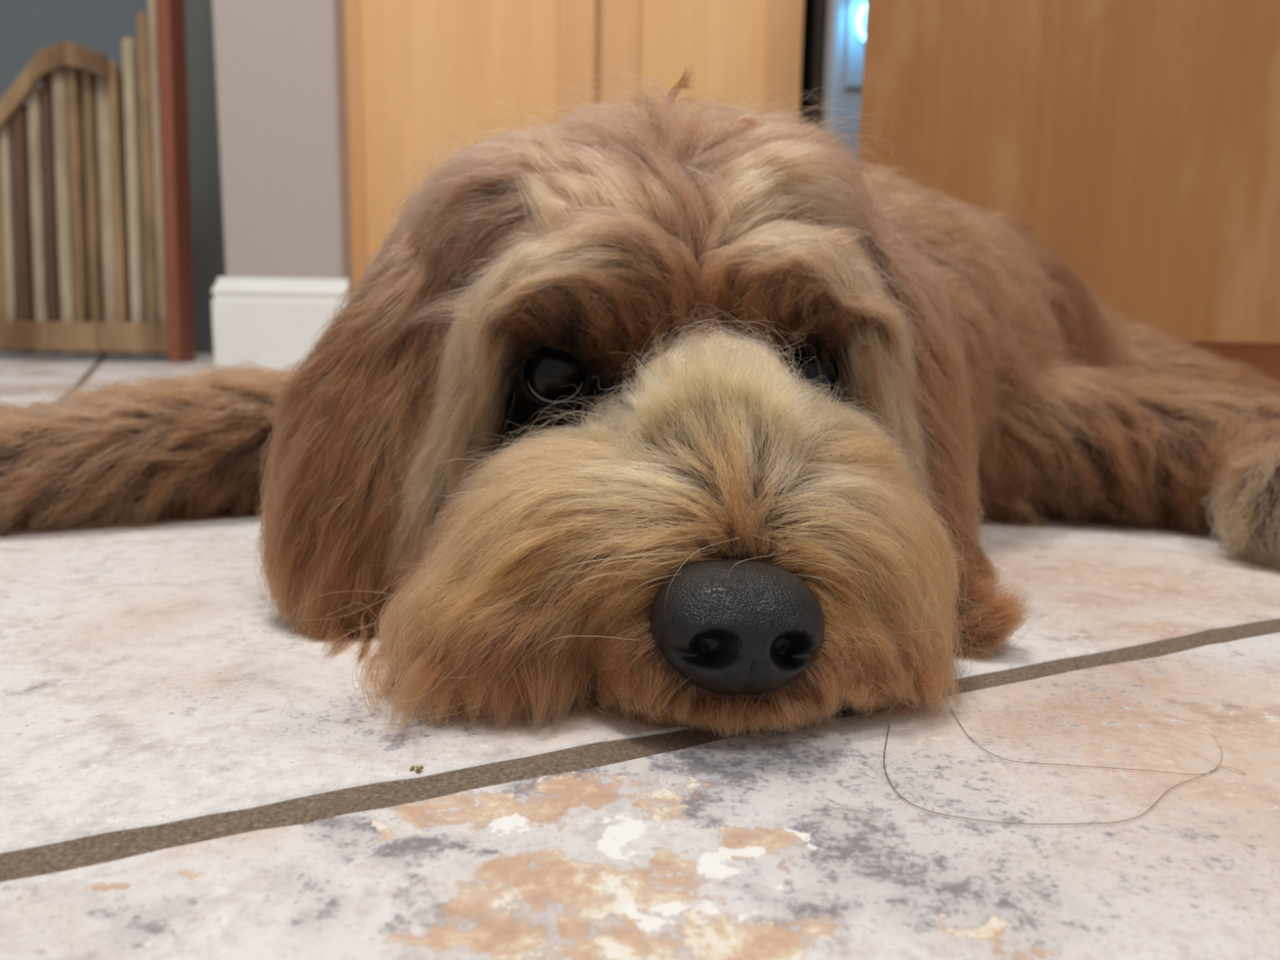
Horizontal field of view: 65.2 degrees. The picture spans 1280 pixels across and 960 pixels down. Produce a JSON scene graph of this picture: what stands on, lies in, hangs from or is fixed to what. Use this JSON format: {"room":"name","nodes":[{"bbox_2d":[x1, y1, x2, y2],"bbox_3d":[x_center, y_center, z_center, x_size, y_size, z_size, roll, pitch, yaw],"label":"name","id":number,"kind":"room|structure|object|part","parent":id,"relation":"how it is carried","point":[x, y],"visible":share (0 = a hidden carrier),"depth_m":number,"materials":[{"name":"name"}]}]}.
{"room":"kitchen","nodes":[
{"label":"kitchen","id":0,"kind":"room"},
{"bbox_2d":[0,0,148,323],"bbox_3d":[-1.542,-1.640,2.720,1.660,2.500,0.100,1,10,0],"label":"wall","id":1,"kind":"structure","parent":0,"point":[27,27],"depth_m":2.74,"materials":[{"name":"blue paint"}]},
{"bbox_2d":[185,0,226,353],"bbox_3d":[-0.853,-1.569,2.365,0.300,2.500,0.620,1,10,0],"label":"wall","id":2,"kind":"structure","parent":0,"point":[208,255],"depth_m":2.20,"materials":[{"name":"paint"}]},
{"bbox_2d":[212,0,352,304],"bbox_3d":[-0.609,-1.533,2.178,0.208,2.500,1.200,1,10,0],"label":"wall","id":3,"kind":"structure","parent":0,"point":[281,64],"depth_m":1.73,"materials":[{"name":"white paint"}]},
{"bbox_2d":[211,276,349,368],"bbox_3d":[-0.633,-0.364,2.289,0.238,0.158,1.068,1,10,0],"label":"baseboard","id":4,"kind":"structure","parent":3,"relation":"attached to","point":[269,321],"depth_m":1.76,"materials":[{"name":"white paint"}]},
{"bbox_2d":[0,351,1279,959],"bbox_3d":[-0.171,-0.086,1.250,4.958,0.030,4.410,1,10,0],"label":"floor","id":5,"kind":"structure","parent":0,"point":[177,782],"depth_m":0.23,"materials":[{"name":"tile"}]},
{"bbox_2d":[0,0,195,363],"bbox_3d":[-1.059,-0.590,1.850,0.447,0.734,0.069,1,10,0],"label":"wooden gate","id":6,"kind":"object","parent":5,"relation":"on","point":[46,288],"visible":1,"depth_m":1.86,"materials":[{"name":"brown wood"}]},
{"bbox_3d":[-1.108,-0.680,1.823,0.280,0.227,0.014,1,10,0],"label":"rail","id":7,"kind":"part","parent":6,"relation":"part of","materials":[{"name":"brown wood"}]},
{"bbox_3d":[-1.086,-0.272,1.890,0.405,0.056,0.016,1,10,0],"label":"rail","id":8,"kind":"part","parent":6,"relation":"part of","materials":[{"name":"brown wood"}]},
{"bbox_3d":[-0.858,-0.587,1.848,0.044,0.734,0.065,1,10,0],"label":"post","id":9,"kind":"part","parent":6,"relation":"part of","materials":[{"name":"red wood"}]},
{"bbox_2d":[409,765,423,772],"bbox_3d":[-0.054,0.069,0.241,0.003,0.002,0.002,4,10,18],"label":"crumb","id":10,"kind":"object","parent":5,"relation":"on","point":[412,767],"visible":1,"depth_m":0.24,"materials":[{"name":"beige food"}]},
{"bbox_2d":[343,0,804,294],"bbox_3d":[-0.127,-1.310,1.955,0.851,2.150,0.630,1,10,0],"label":"pantry cabinet","id":11,"kind":"object","parent":5,"relation":"on","point":[421,72],"visible":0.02,"depth_m":1.77,"materials":[{"name":"brown wood"}]},
{"bbox_3d":[-0.309,-1.310,1.682,0.362,1.945,0.011,1,10,0],"label":"door","id":12,"kind":"part","parent":11,"relation":"part of","materials":[{"name":"brown wood"}]},
{"bbox_3d":[-0.309,-1.309,1.678,0.481,2.045,0.021,1,10,0],"label":"door frame","id":13,"kind":"part","parent":11,"relation":"part of","materials":[{"name":"brown wood"}]},
{"bbox_3d":[0.119,-1.302,1.682,0.234,1.945,0.011,1,10,0],"label":"door","id":14,"kind":"part","parent":11,"relation":"part of","materials":[{"name":"brown wood"}]},
{"bbox_3d":[0.119,-1.302,1.678,0.353,2.045,0.021,1,10,0],"label":"door frame","id":15,"kind":"part","parent":11,"relation":"part of","materials":[{"name":"brown wood"}]},
{"bbox_2d":[0,44,1279,744],"bbox_3d":[0.103,-0.065,0.526,0.941,0.176,0.429,-5,11,-32],"label":"dog","id":16,"kind":"object","parent":5,"relation":"on","point":[694,421],"visible":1,"depth_m":0.34},
{"bbox_2d":[800,0,866,166],"bbox_3d":[0.628,-1.099,1.926,0.636,1.730,0.734,1,10,0],"label":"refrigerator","id":17,"kind":"object","parent":5,"relation":"on","point":[834,30],"visible":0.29,"depth_m":1.65,"materials":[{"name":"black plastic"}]},
{"bbox_3d":[0.632,-1.055,1.608,0.628,1.690,0.065,1,10,0],"label":"door","id":18,"kind":"part","parent":17,"relation":"part of","materials":[{"name":"metal"}]},
{"bbox_2d":[883,721,1222,824],"label":"loose hair","id":19,"kind":"object","parent":5,"relation":"on","point":[1197,722],"depth_m":0.23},
{"bbox_2d":[857,0,1279,385],"bbox_3d":[0.895,-0.503,1.094,1.250,0.880,0.600,3,10,13],"label":"base cabinet","id":20,"kind":"object","parent":5,"relation":"on","point":[1140,137],"visible":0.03,"depth_m":0.93,"materials":[{"name":"brown wood"}]},
{"bbox_2d":[950,707,1246,774],"label":"loose hair","id":21,"kind":"object","parent":5,"relation":"on","point":[950,708],"depth_m":0.25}
]}

